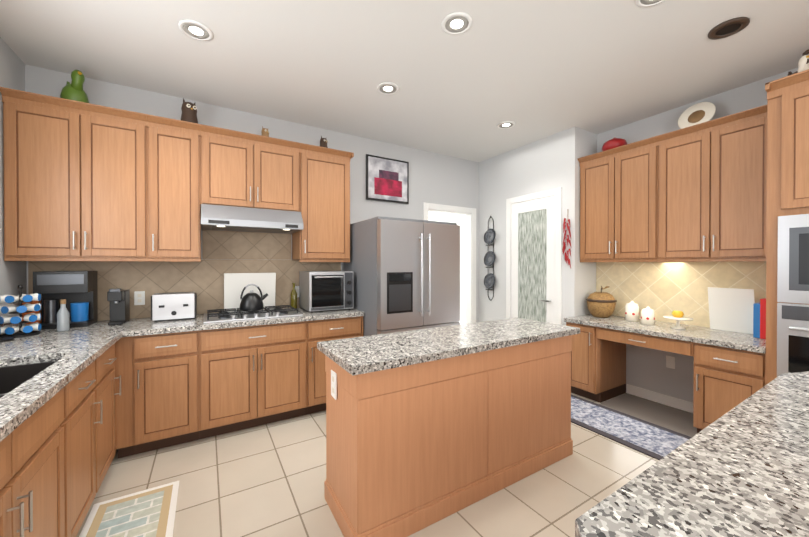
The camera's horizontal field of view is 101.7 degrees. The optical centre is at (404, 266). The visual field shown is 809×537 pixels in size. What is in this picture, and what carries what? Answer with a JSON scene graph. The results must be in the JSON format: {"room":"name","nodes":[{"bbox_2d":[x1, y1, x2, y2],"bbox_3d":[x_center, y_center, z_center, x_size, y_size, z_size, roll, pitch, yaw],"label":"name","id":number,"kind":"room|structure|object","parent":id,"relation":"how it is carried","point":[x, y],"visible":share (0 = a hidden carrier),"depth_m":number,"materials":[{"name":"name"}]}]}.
{"room":"kitchen","nodes":[
{"label":"kitchen","id":0,"kind":"room"},
{"bbox_2d":[0,37,26,315],"bbox_3d":[-1.216,-0.057,-0.355,0.150,2.860,6.720,0,0,-31],"label":"wall","id":1,"kind":"structure","parent":0,"point":[13,275],"depth_m":2.23,"materials":[{"name":"grey paint"}]},
{"bbox_2d":[0,323,18,334],"bbox_3d":[-1.623,0.402,0.493,0.020,0.099,4.587,0,0,-31],"label":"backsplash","id":2,"kind":"structure","parent":1,"relation":"attached to","point":[2,325],"depth_m":2.17,"materials":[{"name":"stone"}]},
{"bbox_2d":[25,64,478,322],"bbox_3d":[-0.899,-0.083,3.688,4.564,2.860,0.120,0,0,-31],"label":"wall","id":3,"kind":"structure","parent":0,"point":[435,178],"depth_m":3.79,"materials":[{"name":"grey paint"}]},
{"bbox_2d":[0,87,353,261],"bbox_3d":[-1.669,-0.605,2.924,2.451,1.126,0.386,0,0,-31],"label":"upper cabinet","id":4,"kind":"object","parent":3,"relation":"attached to","point":[83,181],"visible":1,"depth_m":2.52,"materials":[{"name":"brown wood"}]},
{"bbox_2d":[60,70,88,102],"bbox_3d":[-2.462,-1.304,2.459,0.160,0.277,0.249,0,0,-31],"label":"bird figurine","id":5,"kind":"object","parent":4,"relation":"on","point":[74,90],"visible":0.73,"depth_m":2.40,"materials":[{"name":"green ceramic"}]},
{"bbox_2d":[181,98,197,123],"bbox_3d":[-1.842,-1.298,2.819,0.129,0.259,0.132,0,0,-31],"label":"owl figurine","id":6,"kind":"object","parent":4,"relation":"on","point":[189,111],"visible":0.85,"depth_m":2.78,"materials":[{"name":"brown ceramic"}]},
{"bbox_2d":[201,204,303,233],"bbox_3d":[-1.392,-0.423,3.018,0.800,0.184,0.490,0,0,-31],"label":"range hood","id":7,"kind":"object","parent":4,"relation":"attached to","point":[228,218],"visible":1,"depth_m":2.84,"materials":[{"name":"silver metal"}]},
{"bbox_2d":[261,126,268,136],"bbox_3d":[-1.324,-1.249,3.132,0.078,0.158,0.080,0,0,-31],"label":"owl figurine","id":8,"kind":"object","parent":4,"relation":"on","point":[264,131],"visible":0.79,"depth_m":3.11,"materials":[{"name":"brown ceramic"}]},
{"bbox_2d":[320,136,327,147],"bbox_3d":[-0.840,-1.262,3.423,0.090,0.180,0.092,0,0,-31],"label":"owl figurine","id":9,"kind":"object","parent":4,"relation":"on","point":[323,142],"visible":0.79,"depth_m":3.39,"materials":[{"name":"brown ceramic"}]},
{"bbox_2d":[28,230,340,320],"bbox_3d":[-1.764,-0.040,3.089,2.439,0.950,0.010,0,0,-31],"label":"backsplash","id":10,"kind":"structure","parent":3,"relation":"attached to","point":[203,279],"depth_m":3.04,"materials":[{"name":"beige tile"}]},
{"bbox_2d":[134,291,144,304],"bbox_3d":[-2.245,0.268,2.791,0.070,0.116,0.007,0,0,-31],"label":"electrical outlet","id":11,"kind":"object","parent":10,"relation":"attached to","point":[139,297],"visible":1,"depth_m":2.79,"materials":[{"name":"white plastic"}]},
{"bbox_2d":[295,286,298,296],"bbox_3d":[-1.135,0.264,3.459,0.070,0.116,0.007,0,0,-31],"label":"electrical outlet","id":12,"kind":"object","parent":10,"relation":"attached to","point":[297,289],"visible":0.4,"depth_m":3.46,"materials":[{"name":"white plastic"}]},
{"bbox_2d":[366,154,408,203],"bbox_3d":[-0.201,-1.054,4.011,0.580,0.528,0.028,0,0,-31],"label":"picture frame","id":13,"kind":"object","parent":3,"relation":"attached to","point":[387,179],"visible":1,"depth_m":3.99,"materials":[{"name":"white paper"}]},
{"bbox_2d":[423,202,475,323],"bbox_3d":[0.611,0.252,4.590,0.920,2.180,0.135,0,0,-31],"label":"trim","id":14,"kind":"structure","parent":3,"relation":"attached to","point":[470,213],"depth_m":4.75,"materials":[{"name":"white wood"}]},
{"bbox_2d":[76,393,658,536],"bbox_3d":[0.449,1.399,1.871,5.289,0.080,8.800,0,0,-31],"label":"floor","id":15,"kind":"structure","parent":0,"point":[266,480],"depth_m":2.04,"materials":[{"name":"tile"}]},
{"bbox_2d":[0,318,135,536],"bbox_3d":[-1.352,0.909,0.666,0.660,0.914,4.597,0,0,-31],"label":"base cabinet","id":16,"kind":"object","parent":15,"relation":"on","point":[79,406],"depth_m":1.50,"materials":[{"name":"brown wood"}]},
{"bbox_2d":[0,337,13,342],"bbox_3d":[-2.392,0.278,1.930,0.120,0.328,0.156,0,0,-31],"label":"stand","id":17,"kind":"object","parent":16,"relation":"on","point":[5,339],"visible":1,"depth_m":1.96,"materials":[{"name":"black metal"}]},
{"bbox_2d":[0,285,40,337],"bbox_3d":[-2.459,0.279,2.109,0.178,0.325,0.178,0,0,-31],"label":"carousel","id":18,"kind":"object","parent":16,"relation":"on","point":[22,329],"visible":1,"depth_m":2.08,"materials":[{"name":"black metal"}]},
{"bbox_2d":[22,299,41,324],"bbox_3d":[-2.708,0.339,2.403,0.095,0.200,0.120,0,0,-31],"label":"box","id":19,"kind":"object","parent":16,"relation":"on","point":[36,312],"visible":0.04,"depth_m":2.37,"materials":[{"name":"orange"}]},
{"bbox_2d":[57,299,69,331],"bbox_3d":[-2.336,0.333,2.254,0.062,0.215,0.060,0,0,-31],"label":"syrup bottle","id":20,"kind":"object","parent":16,"relation":"on","point":[63,318],"visible":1,"depth_m":2.24,"materials":[{"name":"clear glass"}]},
{"bbox_2d":[33,271,97,329],"bbox_3d":[-2.505,0.237,2.447,0.280,0.405,0.253,0,0,-31],"label":"coffee maker","id":21,"kind":"object","parent":16,"relation":"on","point":[77,290],"visible":0.94,"depth_m":2.39,"materials":[{"name":"black plastic"}]},
{"bbox_2d":[107,288,129,324],"bbox_3d":[-2.232,0.302,2.571,0.095,0.272,0.264,0,0,-31],"label":"coffee machine","id":22,"kind":"object","parent":16,"relation":"on","point":[118,299],"visible":1,"depth_m":2.53,"materials":[{"name":"black plastic"}]},
{"bbox_2d":[79,481,178,536],"bbox_3d":[-1.256,1.355,1.416,0.400,0.011,1.300,0,0,-31],"label":"area rug","id":23,"kind":"object","parent":15,"relation":"on","point":[150,512],"visible":0.93,"depth_m":1.78,"materials":[{"name":"beige fabric"}]},
{"bbox_2d":[120,307,363,455],"bbox_3d":[-1.317,0.894,2.982,1.788,0.914,0.663,0,0,-31],"label":"base cabinet","id":24,"kind":"object","parent":15,"relation":"on","point":[189,380],"depth_m":2.59,"materials":[{"name":"brown wood"}]},
{"bbox_2d":[151,292,196,321],"bbox_3d":[-1.912,0.329,2.742,0.304,0.216,0.220,0,0,-31],"label":"toaster","id":25,"kind":"object","parent":24,"relation":"on","point":[171,306],"visible":1,"depth_m":2.67,"materials":[{"name":"white plastic"}]},
{"bbox_2d":[224,273,275,311],"bbox_3d":[-1.478,0.247,3.165,0.450,0.373,0.057,0,0,-31],"label":"cutting board","id":26,"kind":"object","parent":24,"relation":"on","point":[235,284],"visible":0.6,"depth_m":3.13,"materials":[{"name":"white plastic"}]},
{"bbox_2d":[203,305,302,322],"bbox_3d":[-1.357,0.413,2.955,0.760,0.045,0.500,0,0,-31],"label":"cooktop","id":27,"kind":"object","parent":24,"relation":"in","point":[222,315],"visible":1,"depth_m":2.85,"materials":[{"name":"silver metal"}]},
{"bbox_2d":[239,284,267,310],"bbox_3d":[-1.360,0.271,2.981,0.242,0.238,0.200,0,0,-31],"label":"kettle","id":28,"kind":"object","parent":27,"relation":"on","point":[251,301],"visible":1,"depth_m":2.92,"materials":[{"name":"black metal"}]},
{"bbox_2d":[291,283,296,308],"bbox_3d":[-1.143,0.301,3.404,0.064,0.265,0.062,0,0,-31],"label":"olive oil bottle","id":29,"kind":"object","parent":24,"relation":"on","point":[293,298],"visible":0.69,"depth_m":3.38,"materials":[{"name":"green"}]},
{"bbox_2d":[299,271,352,312],"bbox_3d":[-0.788,0.241,3.338,0.440,0.385,0.438,0,0,-31],"label":"toaster oven","id":30,"kind":"object","parent":24,"relation":"on","point":[324,290],"visible":1,"depth_m":3.19,"materials":[{"name":"silver metal"}]},
{"bbox_2d":[343,216,459,335],"bbox_3d":[-0.043,0.449,3.497,0.905,1.800,0.976,0,0,-31],"label":"refrigerator","id":31,"kind":"object","parent":15,"relation":"on","point":[406,274],"visible":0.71,"depth_m":3.10,"materials":[{"name":"grey metal"}]},
{"bbox_2d":[324,334,574,536],"bbox_3d":[0.374,0.919,2.154,1.677,0.876,0.486,0,0,-31],"label":"kitchen island","id":32,"kind":"object","parent":15,"relation":"on","point":[427,427],"depth_m":1.79,"materials":[{"name":"brown wood"}]},
{"bbox_2d":[331,370,336,399],"bbox_3d":[-0.383,0.638,1.780,0.008,0.138,0.080,0,0,-31],"label":"outlet","id":33,"kind":"object","parent":32,"relation":"attached to","point":[334,384],"visible":1,"depth_m":1.77,"materials":[{"name":"white plastic"}]},
{"bbox_2d":[317,318,579,377],"bbox_3d":[0.374,0.462,2.151,1.743,0.040,0.552,0,0,-31],"label":"island countertop","id":34,"kind":"structure","parent":32,"relation":"on","point":[370,354],"depth_m":1.92,"materials":[{"name":"grey stone"}]},
{"bbox_2d":[566,322,627,402],"bbox_3d":[2.030,0.964,3.497,0.595,0.770,0.316,0,0,-31],"label":"base cabinet","id":35,"kind":"object","parent":15,"relation":"on","point":[598,357],"depth_m":3.32,"materials":[{"name":"brown wood"}]},
{"bbox_2d":[571,395,691,459],"bbox_3d":[1.786,1.346,2.839,0.560,0.010,1.680,0,0,-31],"label":"rug","id":36,"kind":"object","parent":15,"relation":"on","point":[657,442],"visible":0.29,"depth_m":2.71,"materials":[{"name":"grey fabric"}]},
{"bbox_2d":[600,393,696,436],"bbox_3d":[2.318,1.348,3.051,0.529,0.005,0.725,0,0,-31],"label":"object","id":37,"kind":"structure","parent":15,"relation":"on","point":[669,417],"depth_m":3.04,"materials":[{"name":"grey"}]},
{"bbox_2d":[575,371,808,536],"bbox_3d":[1.703,0.909,0.638,2.670,0.915,1.400,0,0,-31],"label":"countertop","id":38,"kind":"structure","parent":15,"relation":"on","point":[741,469],"depth_m":0.69,"materials":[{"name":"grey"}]},
{"bbox_2d":[688,342,765,432],"bbox_3d":[2.599,0.970,2.552,0.595,0.770,0.393,0,0,-31],"label":"base cabinet","id":39,"kind":"object","parent":15,"relation":"on","point":[729,370],"depth_m":2.43,"materials":[{"name":"brown wood"}]},
{"bbox_2d":[564,314,765,353],"bbox_3d":[2.315,0.562,3.000,0.617,0.040,1.458,0,0,-31],"label":"countertop","id":40,"kind":"structure","parent":39,"relation":"on","point":[706,336],"depth_m":2.75,"materials":[{"name":"grey stone"}]},
{"bbox_2d":[586,286,616,317],"bbox_3d":[2.103,0.372,3.526,0.284,0.330,0.280,0,0,-31],"label":"wicker basket","id":41,"kind":"object","parent":40,"relation":"on","point":[601,304],"visible":1,"depth_m":3.44,"materials":[{"name":"brown wicker"}]},
{"bbox_2d":[625,301,638,321],"bbox_3d":[2.259,0.441,3.269,0.115,0.197,0.118,0,0,-31],"label":"canister","id":42,"kind":"object","parent":40,"relation":"on","point":[631,311],"visible":1,"depth_m":3.23,"materials":[{"name":"white ceramic"}]},
{"bbox_2d":[641,306,654,324],"bbox_3d":[2.278,0.457,3.082,0.108,0.167,0.105,0,0,-31],"label":"canister","id":43,"kind":"object","parent":40,"relation":"on","point":[647,315],"visible":1,"depth_m":3.05,"materials":[{"name":"white ceramic"}]},
{"bbox_2d":[663,310,693,328],"bbox_3d":[2.396,0.464,2.885,0.210,0.155,0.207,0,0,-31],"label":"cake stand","id":44,"kind":"object","parent":40,"relation":"on","point":[677,316],"visible":1,"depth_m":2.86,"materials":[{"name":"white ceramic"}]},
{"bbox_2d":[708,287,754,333],"bbox_3d":[2.718,0.361,2.740,0.081,0.365,0.280,0,0,-31],"label":"cutting board","id":45,"kind":"object","parent":40,"relation":"on","point":[730,309],"visible":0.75,"depth_m":2.73,"materials":[{"name":"white plastic"}]},
{"bbox_2d":[753,298,765,338],"bbox_3d":[2.792,0.394,2.528,0.230,0.300,0.120,0,0,-31],"label":"books","id":46,"kind":"object","parent":40,"relation":"on","point":[759,319],"visible":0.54,"depth_m":2.50,"materials":[{"name":"red"}]},
{"bbox_2d":[765,69,808,384],"bbox_3d":[2.870,0.075,1.998,0.696,2.565,0.820,0,0,-31],"label":"tall cabinet","id":47,"kind":"object","parent":15,"relation":"on","point":[787,295],"visible":0.88,"depth_m":2.11,"materials":[{"name":"brown wood"}]},
{"bbox_2d":[788,49,808,75],"bbox_3d":[2.751,-1.336,2.299,0.196,0.252,0.141,0,0,-31],"label":"rooster figurine","id":48,"kind":"object","parent":47,"relation":"on","point":[803,63],"visible":0.44,"depth_m":2.24,"materials":[{"name":"white ceramic"}]},
{"bbox_2d":[0,0,808,161],"bbox_3d":[0.449,-1.541,1.852,5.289,0.080,8.800,0,0,-31],"label":"ceiling","id":49,"kind":"structure","parent":0,"point":[535,70],"depth_m":2.37,"materials":[{"name":"white paint"}]},
{"bbox_2d":[178,19,212,40],"bbox_3d":[-1.324,-1.497,2.093,0.190,0.009,0.190,0,0,-31],"label":"recessed light","id":50,"kind":"object","parent":49,"relation":"in","point":[196,30],"visible":1,"depth_m":2.08,"materials":[{"name":"white"}]},
{"bbox_2d":[377,82,398,94],"bbox_3d":[-0.140,-1.502,2.782,0.190,0.009,0.190,0,0,-31],"label":"recessed light","id":51,"kind":"object","parent":49,"relation":"in","point":[387,88],"visible":1,"depth_m":2.77,"materials":[{"name":"white"}]},
{"bbox_2d":[441,12,471,34],"bbox_3d":[0.323,-1.497,2.034,0.190,0.009,0.190,0,0,-31],"label":"recessed light","id":52,"kind":"object","parent":49,"relation":"in","point":[456,23],"visible":1,"depth_m":2.03,"materials":[{"name":"white"}]},
{"bbox_2d":[497,121,515,128],"bbox_3d":[1.082,-1.506,3.506,0.190,0.009,0.190,0,0,-31],"label":"recessed light","id":53,"kind":"object","parent":49,"relation":"in","point":[505,124],"visible":1,"depth_m":3.49,"materials":[{"name":"white"}]},
{"bbox_2d":[635,0,664,7],"bbox_3d":[1.381,-1.495,1.807,0.190,0.009,0.190,0,0,-31],"label":"recessed light","id":54,"kind":"object","parent":49,"relation":"in","point":[644,3],"visible":1,"depth_m":1.86,"materials":[{"name":"white"}]},
{"bbox_2d":[708,17,749,39],"bbox_3d":[2.038,-1.495,2.074,0.190,0.014,0.190,0,0,-31],"label":"recessed light","id":55,"kind":"object","parent":49,"relation":"in","point":[728,28],"visible":0.96,"depth_m":2.06,"materials":[{"name":"brown metal"}]},
{"bbox_2d":[429,212,465,323],"bbox_3d":[0.973,-0.097,6.023,0.100,2.860,1.950,0,0,-31],"label":"wall","id":56,"kind":"structure","parent":0,"point":[460,220],"depth_m":5.84,"materials":[{"name":"white paint"}]},
{"bbox_2d":[479,127,596,325],"bbox_3d":[1.615,-0.087,4.349,0.425,2.860,1.580,0,0,-31],"label":"wall","id":57,"kind":"structure","parent":0,"point":[548,163],"depth_m":3.94,"materials":[{"name":"white paint"}]},
{"bbox_2d":[484,216,494,300],"bbox_3d":[1.188,-0.121,4.588,0.059,1.194,0.220,0,0,-31],"label":"plate rack","id":58,"kind":"object","parent":57,"relation":"attached to","point":[489,260],"visible":0.96,"depth_m":4.58,"materials":[{"name":"black metal"}]},
{"bbox_2d":[506,187,561,324],"bbox_3d":[1.536,0.228,4.013,0.057,2.235,0.788,0,0,-31],"label":"door","id":59,"kind":"structure","parent":57,"relation":"attached to","point":[533,259],"depth_m":3.98,"materials":[{"name":"white wood"}]},
{"bbox_2d":[562,218,570,267],"bbox_3d":[1.782,-0.304,3.614,0.039,0.656,0.107,0,0,-31],"label":"chili","id":60,"kind":"object","parent":57,"relation":"attached to","point":[564,246],"visible":0.88,"depth_m":3.59,"materials":[{"name":"red"}]},
{"bbox_2d":[597,67,798,401],"bbox_3d":[3.187,-0.074,2.296,0.150,2.860,6.720,0,0,-31],"label":"wall","id":61,"kind":"structure","parent":0,"point":[647,368],"depth_m":3.20,"materials":[{"name":"grey paint"}]},
{"bbox_2d":[579,145,645,260],"bbox_3d":[2.258,-0.589,3.346,0.350,1.039,0.794,0,0,-31],"label":"upper cabinet","id":62,"kind":"object","parent":61,"relation":"attached to","point":[612,188],"depth_m":3.29,"materials":[{"name":"brown wood"}]},
{"bbox_2d":[602,137,626,150],"bbox_3d":[2.183,-1.257,3.423,0.230,0.170,0.230,0,0,-31],"label":"decorative pot","id":63,"kind":"object","parent":62,"relation":"on","point":[614,142],"visible":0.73,"depth_m":3.34,"materials":[{"name":"red ceramic"}]},
{"bbox_2d":[626,384,692,412],"bbox_3d":[1.913,1.296,3.848,0.438,0.100,2.518,0,0,-31],"label":"baseboard","id":64,"kind":"structure","parent":61,"relation":"attached to","point":[677,403],"depth_m":3.24,"materials":[{"name":"white wood"}]},
{"bbox_2d":[666,355,674,368],"bbox_3d":[2.566,0.923,3.177,0.006,0.115,0.070,0,0,-31],"label":"outlet","id":65,"kind":"object","parent":61,"relation":"attached to","point":[670,361],"visible":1,"depth_m":3.17,"materials":[{"name":"white plastic"}]},
{"bbox_2d":[596,261,765,327],"bbox_3d":[2.575,0.236,3.154,0.010,0.607,1.454,0,0,-31],"label":"backsplash","id":66,"kind":"structure","parent":61,"relation":"attached to","point":[661,289],"depth_m":3.13,"materials":[{"name":"beige tile"}]},
{"bbox_2d":[646,113,766,260],"bbox_3d":[2.601,-0.585,2.777,0.350,1.039,0.794,0,0,-31],"label":"upper cabinet","id":67,"kind":"object","parent":61,"relation":"attached to","point":[696,193],"depth_m":2.67,"materials":[{"name":"brown wood"}]},
{"bbox_2d":[678,102,715,128],"bbox_3d":[2.555,-1.300,2.877,0.135,0.264,0.260,0,0,-31],"label":"decorative plate","id":68,"kind":"object","parent":67,"relation":"on","point":[698,113],"visible":0.81,"depth_m":2.87,"materials":[{"name":"white ceramic"}]}
]}

